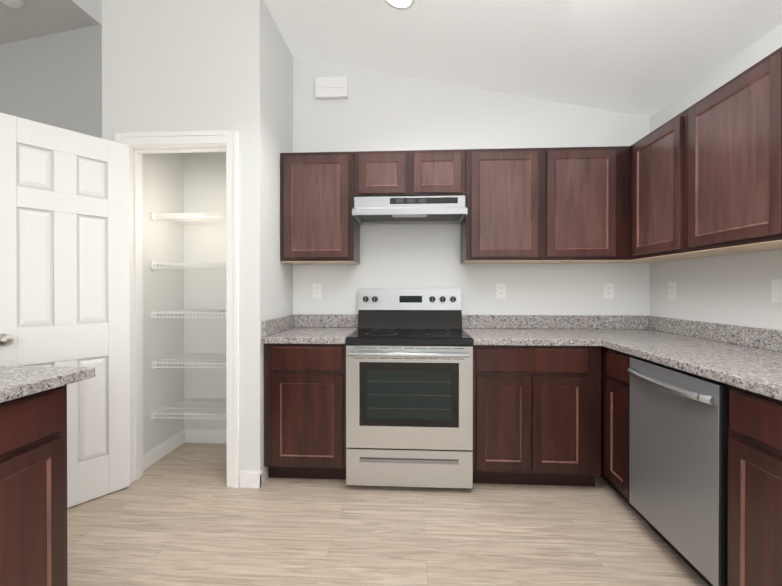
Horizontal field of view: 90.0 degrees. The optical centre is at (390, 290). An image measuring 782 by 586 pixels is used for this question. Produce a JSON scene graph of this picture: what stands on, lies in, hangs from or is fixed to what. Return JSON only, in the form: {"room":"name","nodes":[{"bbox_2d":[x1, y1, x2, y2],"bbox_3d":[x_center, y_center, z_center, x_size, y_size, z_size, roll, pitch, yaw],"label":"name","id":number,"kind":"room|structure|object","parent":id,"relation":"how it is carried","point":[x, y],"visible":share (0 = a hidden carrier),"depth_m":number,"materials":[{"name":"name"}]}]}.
{"room":"kitchen","nodes":[
{"label":"kitchen","id":0,"kind":"room"},
{"bbox_2d":[67,443,708,585],"bbox_3d":[-1.613,1.263,-0.249,6.924,0.100,6.910,0,0,3],"label":"floor","id":1,"kind":"structure","parent":0,"point":[183,515],"depth_m":1.92,"materials":[{"name":"brown wood"}]},
{"bbox_2d":[0,385,67,585],"bbox_3d":[-1.492,0.766,1.162,0.640,0.872,0.554,0,0,3],"label":"base cabinet","id":2,"kind":"object","parent":1,"relation":"on","point":[33,489],"visible":0.92,"depth_m":1.26,"materials":[{"name":"brown wood"}]},
{"bbox_2d":[0,366,94,402],"bbox_3d":[-1.677,0.315,0.261,0.970,0.038,2.510,0,0,3],"label":"countertop","id":3,"kind":"structure","parent":2,"relation":"on","point":[16,382],"depth_m":1.33,"materials":[{"name":"stone"}]},
{"bbox_2d":[264,343,345,479],"bbox_3d":[-0.516,0.761,2.711,0.518,0.876,0.626,0,0,3],"label":"base cabinet","id":4,"kind":"object","parent":1,"relation":"on","point":[305,411],"visible":0.79,"depth_m":2.41,"materials":[{"name":"brown wood"}]},
{"bbox_2d":[262,314,357,343],"bbox_3d":[-0.517,0.253,2.699,0.518,0.138,0.645,0,0,3],"label":"countertop","id":5,"kind":"structure","parent":4,"relation":"on","point":[315,329],"depth_m":2.72,"materials":[{"name":"stone"}]},
{"bbox_2d":[345,288,473,488],"bbox_3d":[0.122,0.592,2.611,0.762,1.215,0.719,0,0,3],"label":"range","id":6,"kind":"object","parent":1,"relation":"on","point":[409,387],"visible":1,"depth_m":2.32,"materials":[{"name":"silver metal"}]},
{"bbox_2d":[473,345,600,485],"bbox_3d":[0.886,0.761,2.633,0.756,0.876,0.626,0,0,3],"label":"base cabinet","id":7,"kind":"object","parent":1,"relation":"on","point":[536,415],"visible":0.92,"depth_m":2.33,"materials":[{"name":"brown wood"}]},
{"bbox_2d":[462,315,597,345],"bbox_3d":[0.868,0.254,2.621,0.720,0.138,0.647,0,0,3],"label":"countertop","id":8,"kind":"structure","parent":7,"relation":"on","point":[519,330],"depth_m":2.85,"materials":[{"name":"stone"}]},
{"bbox_2d":[600,346,648,523],"bbox_3d":[1.568,0.762,2.449,0.626,0.876,0.918,0,0,3],"label":"base cabinet","id":9,"kind":"object","parent":1,"relation":"on","point":[615,406],"visible":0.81,"depth_m":2.17,"materials":[{"name":"brown wood"}]},
{"bbox_2d":[590,315,781,400],"bbox_3d":[1.496,0.259,1.474,0.663,0.138,2.867,0,0,3],"label":"countertop","id":10,"kind":"structure","parent":9,"relation":"on","point":[746,358],"depth_m":1.95,"materials":[{"name":"stone"}]},
{"bbox_2d":[628,356,728,585],"bbox_3d":[1.492,0.769,1.693,0.694,0.868,0.594,0,0,3],"label":"dishwasher","id":11,"kind":"object","parent":1,"relation":"on","point":[678,461],"visible":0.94,"depth_m":1.60,"materials":[{"name":"silver metal"}]},
{"bbox_2d":[728,385,781,585],"bbox_3d":[1.492,0.768,1.093,0.626,0.876,0.600,0,0,3],"label":"base cabinet","id":12,"kind":"object","parent":1,"relation":"on","point":[755,493],"visible":0.96,"depth_m":1.29,"materials":[{"name":"brown wood"}]},
{"bbox_2d":[0,0,781,482],"bbox_3d":[-1.613,-0.522,-0.258,6.924,3.470,6.910,0,0,3],"label":"wall","id":13,"kind":"structure","parent":0,"point":[462,74],"depth_m":2.71,"materials":[{"name":"white paint"}]},
{"bbox_2d":[0,0,23,7],"bbox_3d":[-2.687,-2.049,2.765,0.136,0.054,0.136,0,0,3],"label":"smoke detector","id":14,"kind":"object","parent":13,"relation":"attached to","point":[15,3],"visible":1,"depth_m":2.77,"materials":[{"name":"white plastic"}]},
{"bbox_2d":[0,112,129,507],"bbox_3d":[-1.787,0.156,2.151,0.171,2.075,0.625,0,0,37],"label":"pantry door","id":15,"kind":"structure","parent":13,"relation":"in","point":[64,253],"depth_m":2.17,"materials":[{"name":"white wood"}]},
{"bbox_2d":[114,130,238,487],"bbox_3d":[-1.311,0.114,2.459,0.777,2.171,0.140,0,0,3],"label":"door frame","id":16,"kind":"structure","parent":13,"relation":"attached to","point":[230,139],"depth_m":2.40,"materials":[{"name":"white wood"}]},
{"bbox_2d":[151,212,225,419],"bbox_3d":[-1.263,0.173,2.864,0.757,1.429,0.388,0,0,3],"label":"wire shelves","id":17,"kind":"object","parent":13,"relation":"attached to","point":[154,313],"visible":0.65,"depth_m":2.73,"materials":[{"name":"white metal"}]},
{"bbox_2d":[143,429,262,487],"bbox_3d":[-1.613,1.160,-0.250,6.684,0.105,6.670,0,0,3],"label":"baseboard","id":18,"kind":"structure","parent":13,"relation":"attached to","point":[250,479],"depth_m":2.86,"materials":[{"name":"white wood"}]},
{"bbox_2d":[313,284,321,297],"bbox_3d":[-0.571,0.002,3.022,0.070,0.114,0.008,0,0,3],"label":"electrical outlet","id":19,"kind":"object","parent":13,"relation":"attached to","point":[317,290],"visible":1,"depth_m":3.02,"materials":[{"name":"white plastic"}]},
{"bbox_2d":[280,152,359,263],"bbox_3d":[-0.507,-0.582,2.857,0.518,0.760,0.321,0,0,3],"label":"upper cabinet","id":20,"kind":"object","parent":13,"relation":"attached to","point":[319,224],"visible":1,"depth_m":2.71,"materials":[{"name":"brown wood"}]},
{"bbox_2d":[316,76,347,99],"bbox_3d":[-0.452,-1.548,2.990,0.240,0.150,0.045,0,0,3],"label":"door chime","id":21,"kind":"object","parent":13,"relation":"attached to","point":[329,88],"visible":1,"depth_m":2.97,"materials":[{"name":"white plastic"}]},
{"bbox_2d":[384,0,415,9],"bbox_3d":[0.044,-1.635,2.184,0.186,0.041,0.190,0,0,3],"label":"recessed light","id":22,"kind":"object","parent":13,"relation":"in","point":[402,4],"visible":1,"depth_m":2.23,"materials":[{"name":"white"}]},
{"bbox_2d":[354,149,465,194],"bbox_3d":[0.134,-0.802,2.820,0.762,0.320,0.321,0,0,3],"label":"upper cabinet","id":23,"kind":"object","parent":13,"relation":"attached to","point":[408,172],"visible":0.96,"depth_m":2.67,"materials":[{"name":"brown wood"}]},
{"bbox_2d":[352,194,467,224],"bbox_3d":[0.132,-0.570,2.773,0.758,0.137,0.417,0,0,3],"label":"hood vent","id":24,"kind":"object","parent":23,"relation":"attached to","point":[423,209],"visible":1,"depth_m":2.60,"materials":[{"name":"silver metal"}]},
{"bbox_2d":[496,283,505,298],"bbox_3d":[0.827,0.003,2.944,0.070,0.114,0.008,0,0,3],"label":"electrical outlet","id":25,"kind":"object","parent":13,"relation":"attached to","point":[500,290],"visible":1,"depth_m":2.94,"materials":[{"name":"white plastic"}]},
{"bbox_2d":[460,146,629,263],"bbox_3d":[1.056,-0.582,2.769,1.080,0.760,0.321,0,0,3],"label":"upper cabinet","id":26,"kind":"object","parent":13,"relation":"attached to","point":[563,205],"visible":0.98,"depth_m":2.62,"materials":[{"name":"brown wood"}]},
{"bbox_2d":[604,283,613,298],"bbox_3d":[1.616,0.003,2.900,0.070,0.114,0.008,0,0,3],"label":"electrical outlet","id":27,"kind":"object","parent":13,"relation":"attached to","point":[608,290],"visible":1,"depth_m":2.90,"materials":[{"name":"white plastic"}]},
{"bbox_2d":[669,282,675,298],"bbox_3d":[1.891,-0.001,2.629,0.008,0.114,0.070,0,0,3],"label":"electrical outlet","id":28,"kind":"object","parent":13,"relation":"attached to","point":[672,290],"visible":1,"depth_m":2.62,"materials":[{"name":"white plastic"}]},
{"bbox_2d":[614,108,738,262],"bbox_3d":[1.722,-0.580,2.469,0.321,0.760,0.848,0,0,3],"label":"upper cabinet","id":29,"kind":"object","parent":13,"relation":"attached to","point":[658,194],"visible":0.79,"depth_m":2.26,"materials":[{"name":"brown wood"}]},
{"bbox_2d":[688,47,781,252],"bbox_3d":[1.683,-0.577,1.758,0.321,0.760,0.575,0,0,3],"label":"upper cabinet","id":30,"kind":"object","parent":13,"relation":"attached to","point":[735,165],"visible":1,"depth_m":1.73,"materials":[{"name":"brown wood"}]},
{"bbox_2d":[771,279,781,302],"bbox_3d":[1.846,0.003,1.865,0.011,0.114,0.070,0,0,3],"label":"light switch","id":31,"kind":"object","parent":13,"relation":"attached to","point":[776,290],"visible":1,"depth_m":1.87,"materials":[{"name":"white plastic"}]}
]}

